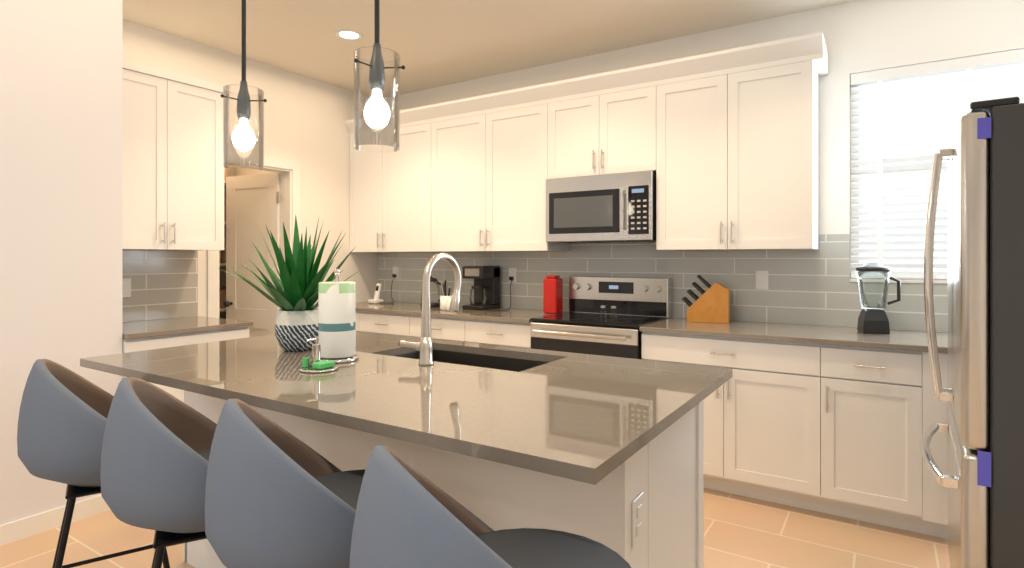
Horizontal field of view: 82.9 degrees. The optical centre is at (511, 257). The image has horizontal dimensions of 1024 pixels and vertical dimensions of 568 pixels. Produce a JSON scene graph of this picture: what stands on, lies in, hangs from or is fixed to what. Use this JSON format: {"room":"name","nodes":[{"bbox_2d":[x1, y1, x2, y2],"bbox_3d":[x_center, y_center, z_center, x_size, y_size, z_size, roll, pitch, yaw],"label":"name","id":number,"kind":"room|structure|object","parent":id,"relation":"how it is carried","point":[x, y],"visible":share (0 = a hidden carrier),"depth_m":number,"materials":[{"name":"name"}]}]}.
{"room":"kitchen","nodes":[
{"label":"kitchen","id":0,"kind":"room"},
{"bbox_2d":[0,0,121,524],"bbox_3d":[-4.176,-0.090,1.659,1.980,2.820,4.680,0,0,33],"label":"wall","id":1,"kind":"structure","parent":0,"point":[60,182],"depth_m":2.84,"materials":[{"name":"white paint"}]},
{"bbox_2d":[0,495,110,545],"bbox_3d":[-3.122,1.275,2.022,0.622,0.090,6.430,0,0,33],"label":"baseboard","id":2,"kind":"structure","parent":1,"relation":"attached to","point":[16,530],"depth_m":2.80,"materials":[{"name":"white wood"}]},
{"bbox_2d":[219,166,234,318],"bbox_3d":[-3.007,-0.090,5.145,0.120,2.820,2.450,0,0,33],"label":"wall","id":3,"kind":"structure","parent":0,"point":[231,169],"depth_m":5.48,"materials":[{"name":"white paint"}]},
{"bbox_2d":[122,19,377,321],"bbox_3d":[-1.980,-0.090,4.486,0.120,2.820,2.450,0,0,33],"label":"wall","id":4,"kind":"structure","parent":0,"point":[305,118],"depth_m":4.77,"materials":[{"name":"white paint"}]},
{"bbox_2d":[122,250,197,321],"bbox_3d":[-2.389,0.178,3.731,0.008,0.452,0.731,0,0,33],"label":"backsplash","id":5,"kind":"structure","parent":4,"relation":"attached to","point":[164,284],"depth_m":3.83,"materials":[{"name":"tile"}]},
{"bbox_2d":[122,278,130,297],"bbox_3d":[-2.435,0.190,3.643,0.009,0.120,0.075,0,0,33],"label":"electrical outlet","id":6,"kind":"object","parent":5,"relation":"attached to","point":[126,287],"visible":0.65,"depth_m":3.65,"materials":[{"name":"white plastic"}]},
{"bbox_2d":[122,59,224,250],"bbox_3d":[-2.232,-0.595,3.625,0.382,1.090,0.721,0,0,33],"label":"upper cabinet","id":7,"kind":"object","parent":4,"relation":"attached to","point":[172,167],"visible":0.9,"depth_m":3.55,"materials":[{"name":"white wood"}]},
{"bbox_2d":[223,173,279,336],"bbox_3d":[-2.182,0.308,4.824,0.596,2.000,0.193,0,0,33],"label":"pantry door","id":8,"kind":"structure","parent":4,"relation":"in","point":[252,201],"depth_m":4.84,"materials":[{"name":"white wood"}]},
{"bbox_2d":[207,151,300,317],"bbox_3d":[-1.995,0.268,4.454,0.140,2.105,0.770,0,0,33],"label":"door frame","id":9,"kind":"structure","parent":4,"relation":"attached to","point":[289,171],"depth_m":4.68,"materials":[{"name":"white wood"}]},
{"bbox_2d":[235,166,277,175],"bbox_3d":[-2.172,-0.090,5.316,1.100,2.820,0.100,0,0,33],"label":"wall","id":10,"kind":"structure","parent":0,"point":[235,171],"depth_m":5.45,"materials":[{"name":"white paint"}]},
{"bbox_2d":[0,488,949,567],"bbox_3d":[-1.564,1.350,1.497,6.950,0.060,7.630,0,0,33],"label":"floor","id":11,"kind":"structure","parent":0,"point":[740,531],"depth_m":2.68,"materials":[{"name":"tile"}]},
{"bbox_2d":[17,359,169,567],"bbox_3d":[-1.287,0.815,1.862,0.543,1.011,0.555,0,0,33],"label":"stool","id":12,"kind":"object","parent":11,"relation":"on","point":[63,414],"visible":0.52,"depth_m":1.65,"materials":[{"name":"plastic"}]},
{"bbox_2d":[100,377,216,567],"bbox_3d":[-0.836,0.815,1.563,0.565,1.011,0.566,0,0,33],"label":"stool","id":13,"kind":"object","parent":11,"relation":"on","point":[156,447],"visible":0.6,"depth_m":1.36,"materials":[{"name":"plastic"}]},
{"bbox_2d":[122,326,248,401],"bbox_3d":[-2.115,0.878,3.549,0.662,0.883,0.721,0,0,33],"label":"base cabinet","id":14,"kind":"object","parent":11,"relation":"on","point":[150,343],"visible":0.02,"depth_m":3.33,"materials":[{"name":"white wood"}]},
{"bbox_2d":[122,316,252,338],"bbox_3d":[-2.116,0.419,3.556,0.654,0.028,0.731,0,0,33],"label":"countertop","id":15,"kind":"structure","parent":14,"relation":"on","point":[151,328],"depth_m":3.47,"materials":[{"name":"grey stone"}]},
{"bbox_2d":[219,167,226,311],"bbox_3d":[-2.770,0.184,4.938,0.498,2.270,1.198,0,0,33],"label":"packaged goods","id":16,"kind":"object","parent":11,"relation":"on","point":[222,261],"depth_m":5.24,"materials":[{"name":"white"}]},
{"bbox_2d":[205,399,365,567],"bbox_3d":[-0.456,0.815,1.337,0.560,1.011,0.562,0,0,33],"label":"stool","id":17,"kind":"object","parent":11,"relation":"on","point":[277,496],"visible":0.85,"depth_m":1.13,"materials":[{"name":"plastic"}]},
{"bbox_2d":[356,311,363,331],"bbox_3d":[-1.232,0.878,5.086,0.488,0.884,0.627,0,0,33],"label":"base cabinet","id":18,"kind":"object","parent":11,"relation":"on","point":[359,314],"depth_m":4.72,"materials":[{"name":"white wood"}]},
{"bbox_2d":[364,312,471,342],"bbox_3d":[-0.622,0.878,4.695,1.199,0.884,0.627,0,0,33],"label":"base cabinet","id":19,"kind":"object","parent":11,"relation":"on","point":[442,328],"depth_m":4.40,"materials":[{"name":"white wood"}]},
{"bbox_2d":[356,301,568,322],"bbox_3d":[-0.577,0.419,4.651,2.060,0.028,0.654,0,0,33],"label":"countertop","id":20,"kind":"structure","parent":19,"relation":"on","point":[517,315],"depth_m":4.37,"materials":[{"name":"grey stone"}]},
{"bbox_2d":[368,283,383,303],"bbox_3d":[-1.209,0.316,5.151,0.100,0.176,0.103,0,0,33],"label":"cordless phone","id":21,"kind":"object","parent":20,"relation":"on","point":[376,300],"visible":0.98,"depth_m":5.15,"materials":[{"name":"white plastic"}]},
{"bbox_2d":[381,274,395,303],"bbox_3d":[-1.085,0.276,5.217,0.102,0.252,0.249,0,0,15],"label":"power cord","id":22,"kind":"object","parent":20,"relation":"on","point":[393,275],"depth_m":5.28,"materials":[{"name":"black plastic"}]},
{"bbox_2d":[420,276,443,306],"bbox_3d":[-0.652,0.277,4.804,0.228,0.255,0.176,0,0,33],"label":"kettle","id":23,"kind":"object","parent":20,"relation":"on","point":[434,303],"visible":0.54,"depth_m":4.78,"materials":[{"name":"black plastic"}]},
{"bbox_2d":[440,280,451,310],"bbox_3d":[-0.484,0.289,4.461,0.181,0.231,0.131,0,0,33],"label":"utensil crock","id":24,"kind":"object","parent":20,"relation":"on","point":[445,300],"visible":0.75,"depth_m":4.46,"materials":[{"name":"white ceramic"}]},
{"bbox_2d":[462,266,499,309],"bbox_3d":[-0.245,0.234,4.617,0.200,0.340,0.254,0,0,33],"label":"coffee maker","id":25,"kind":"object","parent":20,"relation":"on","point":[486,287],"visible":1,"depth_m":4.60,"materials":[{"name":"black plastic"}]},
{"bbox_2d":[486,276,512,310],"bbox_3d":[-0.093,0.276,4.512,0.157,0.252,0.328,0,0,24],"label":"power cord","id":26,"kind":"object","parent":20,"relation":"on","point":[510,277],"depth_m":4.57,"materials":[{"name":"black plastic"}]},
{"bbox_2d":[543,275,562,313],"bbox_3d":[0.300,0.267,4.234,0.110,0.275,0.110,0,0,33],"label":"canister","id":27,"kind":"object","parent":20,"relation":"on","point":[552,294],"visible":0.98,"depth_m":4.19,"materials":[{"name":"red metal"}]},
{"bbox_2d":[184,347,708,567],"bbox_3d":[-0.371,0.871,2.282,2.035,0.898,0.739,0,0,33],"label":"kitchen island","id":28,"kind":"object","parent":11,"relation":"on","point":[649,512],"depth_m":1.70,"materials":[{"name":"white"}]},
{"bbox_2d":[80,331,419,394],"bbox_3d":[-1.003,0.405,2.501,0.850,0.030,1.156,0,0,33],"label":"island countertop","id":29,"kind":"structure","parent":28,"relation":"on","point":[185,367],"depth_m":2.22,"materials":[{"name":"grey stone"}]},
{"bbox_2d":[218,216,358,351],"bbox_3d":[-0.908,0.100,2.441,0.531,0.578,0.554,0,0,33],"label":"plant","id":30,"kind":"object","parent":29,"relation":"on","point":[294,293],"visible":0.98,"depth_m":2.38,"materials":[{"name":"green plant"}]},
{"bbox_2d":[200,339,575,434],"bbox_3d":[-0.342,0.405,2.077,0.720,0.030,1.156,0,0,33],"label":"island countertop","id":31,"kind":"structure","parent":28,"relation":"on","point":[372,384],"depth_m":1.78,"materials":[{"name":"grey stone"}]},
{"bbox_2d":[299,337,338,372],"bbox_3d":[-0.671,0.334,2.018,0.132,0.110,0.132,0,0,33],"label":"tray","id":32,"kind":"object","parent":31,"relation":"on","point":[318,365],"visible":1,"depth_m":2.01,"materials":[{"name":"silver metal"}]},
{"bbox_2d":[318,269,358,362],"bbox_3d":[-0.666,0.215,2.210,0.160,0.348,0.160,0,0,33],"label":"paper towel holder","id":33,"kind":"object","parent":31,"relation":"on","point":[337,320],"visible":0.92,"depth_m":2.15,"materials":[{"name":"white paper"}]},
{"bbox_2d":[398,253,461,365],"bbox_3d":[-0.306,0.185,2.220,0.149,0.408,0.231,0,0,33],"label":"faucet","id":34,"kind":"object","parent":31,"relation":"on","point":[423,346],"visible":1,"depth_m":2.12,"materials":[{"name":"silver metal"}]},
{"bbox_2d":[364,353,731,486],"bbox_3d":[0.213,0.405,1.720,0.600,0.030,1.156,0,0,33],"label":"island countertop","id":35,"kind":"structure","parent":28,"relation":"on","point":[578,418],"depth_m":1.46,"materials":[{"name":"grey stone"}]},
{"bbox_2d":[349,446,630,567],"bbox_3d":[-0.050,0.815,0.999,0.568,1.011,0.568,0,0,33],"label":"stool","id":36,"kind":"object","parent":11,"relation":"on","point":[407,515],"visible":1,"depth_m":0.86,"materials":[{"name":"plastic"}]},
{"bbox_2d":[472,319,530,348],"bbox_3d":[0.039,0.878,4.270,0.611,0.884,0.627,0,0,33],"label":"base cabinet","id":37,"kind":"object","parent":11,"relation":"on","point":[510,334],"depth_m":3.97,"materials":[{"name":"white wood"}]},
{"bbox_2d":[530,276,671,358],"bbox_3d":[0.589,0.728,3.860,0.746,1.185,0.707,0,0,33],"label":"range","id":38,"kind":"object","parent":11,"relation":"on","point":[582,326],"visible":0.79,"depth_m":3.86,"materials":[{"name":"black metal"}]},
{"bbox_2d":[600,305,606,316],"bbox_3d":[0.617,0.360,3.924,0.044,0.073,0.043,0,0,33],"label":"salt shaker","id":39,"kind":"object","parent":38,"relation":"on","point":[602,306],"depth_m":3.92,"materials":[{"name":"clear glass"}]},
{"bbox_2d":[610,306,616,316],"bbox_3d":[0.681,0.360,3.882,0.044,0.073,0.043,0,0,33],"label":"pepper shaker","id":40,"kind":"object","parent":38,"relation":"on","point":[612,307],"depth_m":3.89,"materials":[{"name":"clear glass"}]},
{"bbox_2d":[641,332,836,515],"bbox_3d":[1.354,0.878,3.426,1.001,0.884,0.627,0,0,33],"label":"base cabinet","id":41,"kind":"object","parent":11,"relation":"on","point":[836,430],"depth_m":3.07,"materials":[{"name":"white wood"}]},
{"bbox_2d":[640,317,947,352],"bbox_3d":[1.562,0.419,3.278,1.512,0.028,0.654,0,0,33],"label":"countertop","id":42,"kind":"structure","parent":41,"relation":"on","point":[908,340],"depth_m":3.12,"materials":[{"name":"grey stone"}]},
{"bbox_2d":[682,275,729,322],"bbox_3d":[1.227,0.256,3.677,0.282,0.297,0.117,0,0,25],"label":"knife block","id":43,"kind":"object","parent":42,"relation":"on","point":[711,304],"visible":1,"depth_m":3.61,"materials":[{"name":"brown wood"}]},
{"bbox_2d":[856,262,900,333],"bbox_3d":[1.969,0.214,3.121,0.206,0.380,0.164,0,0,33],"label":"blender","id":44,"kind":"object","parent":42,"relation":"on","point":[873,320],"visible":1,"depth_m":3.09,"materials":[{"name":"clear glass"}]},
{"bbox_2d":[837,345,924,533],"bbox_3d":[1.877,0.878,3.090,0.480,0.884,0.627,0,0,33],"label":"base cabinet","id":45,"kind":"object","parent":11,"relation":"on","point":[881,392],"depth_m":2.79,"materials":[{"name":"white wood"}]},
{"bbox_2d":[920,97,1023,567],"bbox_3d":[1.871,0.431,1.872,0.906,1.777,0.937,0,0,33],"label":"refrigerator","id":46,"kind":"object","parent":11,"relation":"on","point":[982,394],"visible":1,"depth_m":1.68,"materials":[{"name":"grey metal"}]},
{"bbox_2d":[122,0,856,97],"bbox_3d":[-1.564,-1.540,1.497,6.950,0.080,7.630,0,0,33],"label":"ceiling","id":47,"kind":"structure","parent":0,"point":[434,43],"depth_m":3.79,"materials":[{"name":"beige paint"}]},
{"bbox_2d":[220,0,266,169],"bbox_3d":[-1.100,-0.934,2.357,0.170,1.132,0.173,0,0,33],"label":"pendant light","id":48,"kind":"object","parent":47,"relation":"hanging from","point":[243,138],"visible":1,"depth_m":2.35,"materials":[{"name":"clear glass"}]},
{"bbox_2d":[334,29,363,40],"bbox_3d":[-1.097,-1.497,3.901,0.190,0.006,0.190,0,0,33],"label":"recessed light","id":49,"kind":"object","parent":47,"relation":"in","point":[349,35],"visible":1,"depth_m":3.90,"materials":[{"name":"white"}]},
{"bbox_2d":[354,0,404,152],"bbox_3d":[-0.460,-0.934,1.947,0.170,1.132,0.173,0,0,33],"label":"pendant light","id":50,"kind":"object","parent":47,"relation":"hanging from","point":[376,114],"visible":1,"depth_m":1.93,"materials":[{"name":"clear glass"}]},
{"bbox_2d":[378,0,1023,330],"bbox_3d":[0.452,-0.090,4.452,6.750,2.820,0.120,0,0,33],"label":"wall","id":51,"kind":"structure","parent":0,"point":[860,36],"depth_m":3.42,"materials":[{"name":"white paint"}]},
{"bbox_2d":[345,120,388,251],"bbox_3d":[-1.165,-0.632,5.209,0.468,1.164,0.347,0,0,33],"label":"upper cabinet","id":52,"kind":"object","parent":51,"relation":"attached to","point":[369,169],"depth_m":5.06,"materials":[{"name":"white wood"}]},
{"bbox_2d":[389,104,436,251],"bbox_3d":[-0.788,-0.632,4.968,0.664,1.164,0.347,0,0,33],"label":"upper cabinet","id":53,"kind":"object","parent":51,"relation":"attached to","point":[413,168],"depth_m":4.77,"materials":[{"name":"white wood"}]},
{"bbox_2d":[437,81,569,251],"bbox_3d":[-0.107,-0.632,4.530,1.194,1.164,0.347,0,0,33],"label":"upper cabinet","id":54,"kind":"object","parent":51,"relation":"attached to","point":[497,152],"depth_m":4.33,"materials":[{"name":"white wood"}]},
{"bbox_2d":[557,64,656,177],"bbox_3d":[0.675,-0.884,4.028,0.785,0.660,0.347,0,0,33],"label":"upper cabinet","id":55,"kind":"object","parent":51,"relation":"attached to","point":[607,121],"depth_m":3.84,"materials":[{"name":"white wood"}]},
{"bbox_2d":[546,170,655,242],"bbox_3d":[0.649,-0.329,3.986,0.765,0.438,0.442,0,0,33],"label":"microwave","id":56,"kind":"object","parent":55,"relation":"attached to","point":[613,208],"visible":1,"depth_m":3.81,"materials":[{"name":"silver metal"}]},
{"bbox_2d":[378,234,947,331],"bbox_3d":[0.556,0.132,4.308,4.320,0.544,0.008,0,0,33],"label":"backsplash","id":57,"kind":"structure","parent":51,"relation":"attached to","point":[812,287],"depth_m":3.79,"materials":[{"name":"tile"}]},
{"bbox_2d":[393,266,398,279],"bbox_3d":[-1.074,0.140,5.344,0.075,0.120,0.009,0,0,33],"label":"electrical outlet","id":58,"kind":"object","parent":57,"relation":"attached to","point":[395,268],"depth_m":5.34,"materials":[{"name":"white plastic"}]},
{"bbox_2d":[509,268,516,282],"bbox_3d":[0.003,0.140,4.652,0.075,0.120,0.009,0,0,33],"label":"electrical outlet","id":59,"kind":"object","parent":57,"relation":"attached to","point":[512,271],"depth_m":4.64,"materials":[{"name":"white plastic"}]},
{"bbox_2d":[756,270,767,289],"bbox_3d":[1.572,0.140,3.645,0.075,0.120,0.009,0,0,33],"label":"electrical outlet","id":60,"kind":"object","parent":57,"relation":"attached to","point":[761,280],"depth_m":3.64,"materials":[{"name":"white plastic"}]},
{"bbox_2d":[656,33,820,249],"bbox_3d":[1.353,-0.632,3.593,0.944,1.164,0.347,0,0,33],"label":"upper cabinet","id":61,"kind":"object","parent":51,"relation":"attached to","point":[724,145],"depth_m":3.40,"materials":[{"name":"white wood"}]},
{"bbox_2d":[850,68,1023,283],"bbox_3d":[2.469,-0.470,3.142,1.100,1.220,0.125,0,0,33],"label":"window","id":62,"kind":"structure","parent":51,"relation":"in","point":[940,281],"depth_m":3.41,"materials":[{"name":"white"}]},
{"bbox_2d":[851,48,1023,278],"bbox_3d":[2.461,-0.480,3.129,1.092,1.195,0.055,0,0,33],"label":"window blinds","id":63,"kind":"object","parent":62,"relation":"attached to","point":[965,66],"visible":0.56,"depth_m":3.27,"materials":[{"name":"white plastic"}]},
{"label":"outside","id":64,"kind":"structure","parent":0,"visible":0},
{"bbox_2d":[859,63,1023,270],"bbox_3d":[2.822,-0.480,3.304,2.120,1.800,0.010,0,0,33],"label":"sky","id":65,"kind":"structure","parent":64,"point":[907,239],"depth_m":3.55,"materials":[{"name":"white"}]}
]}

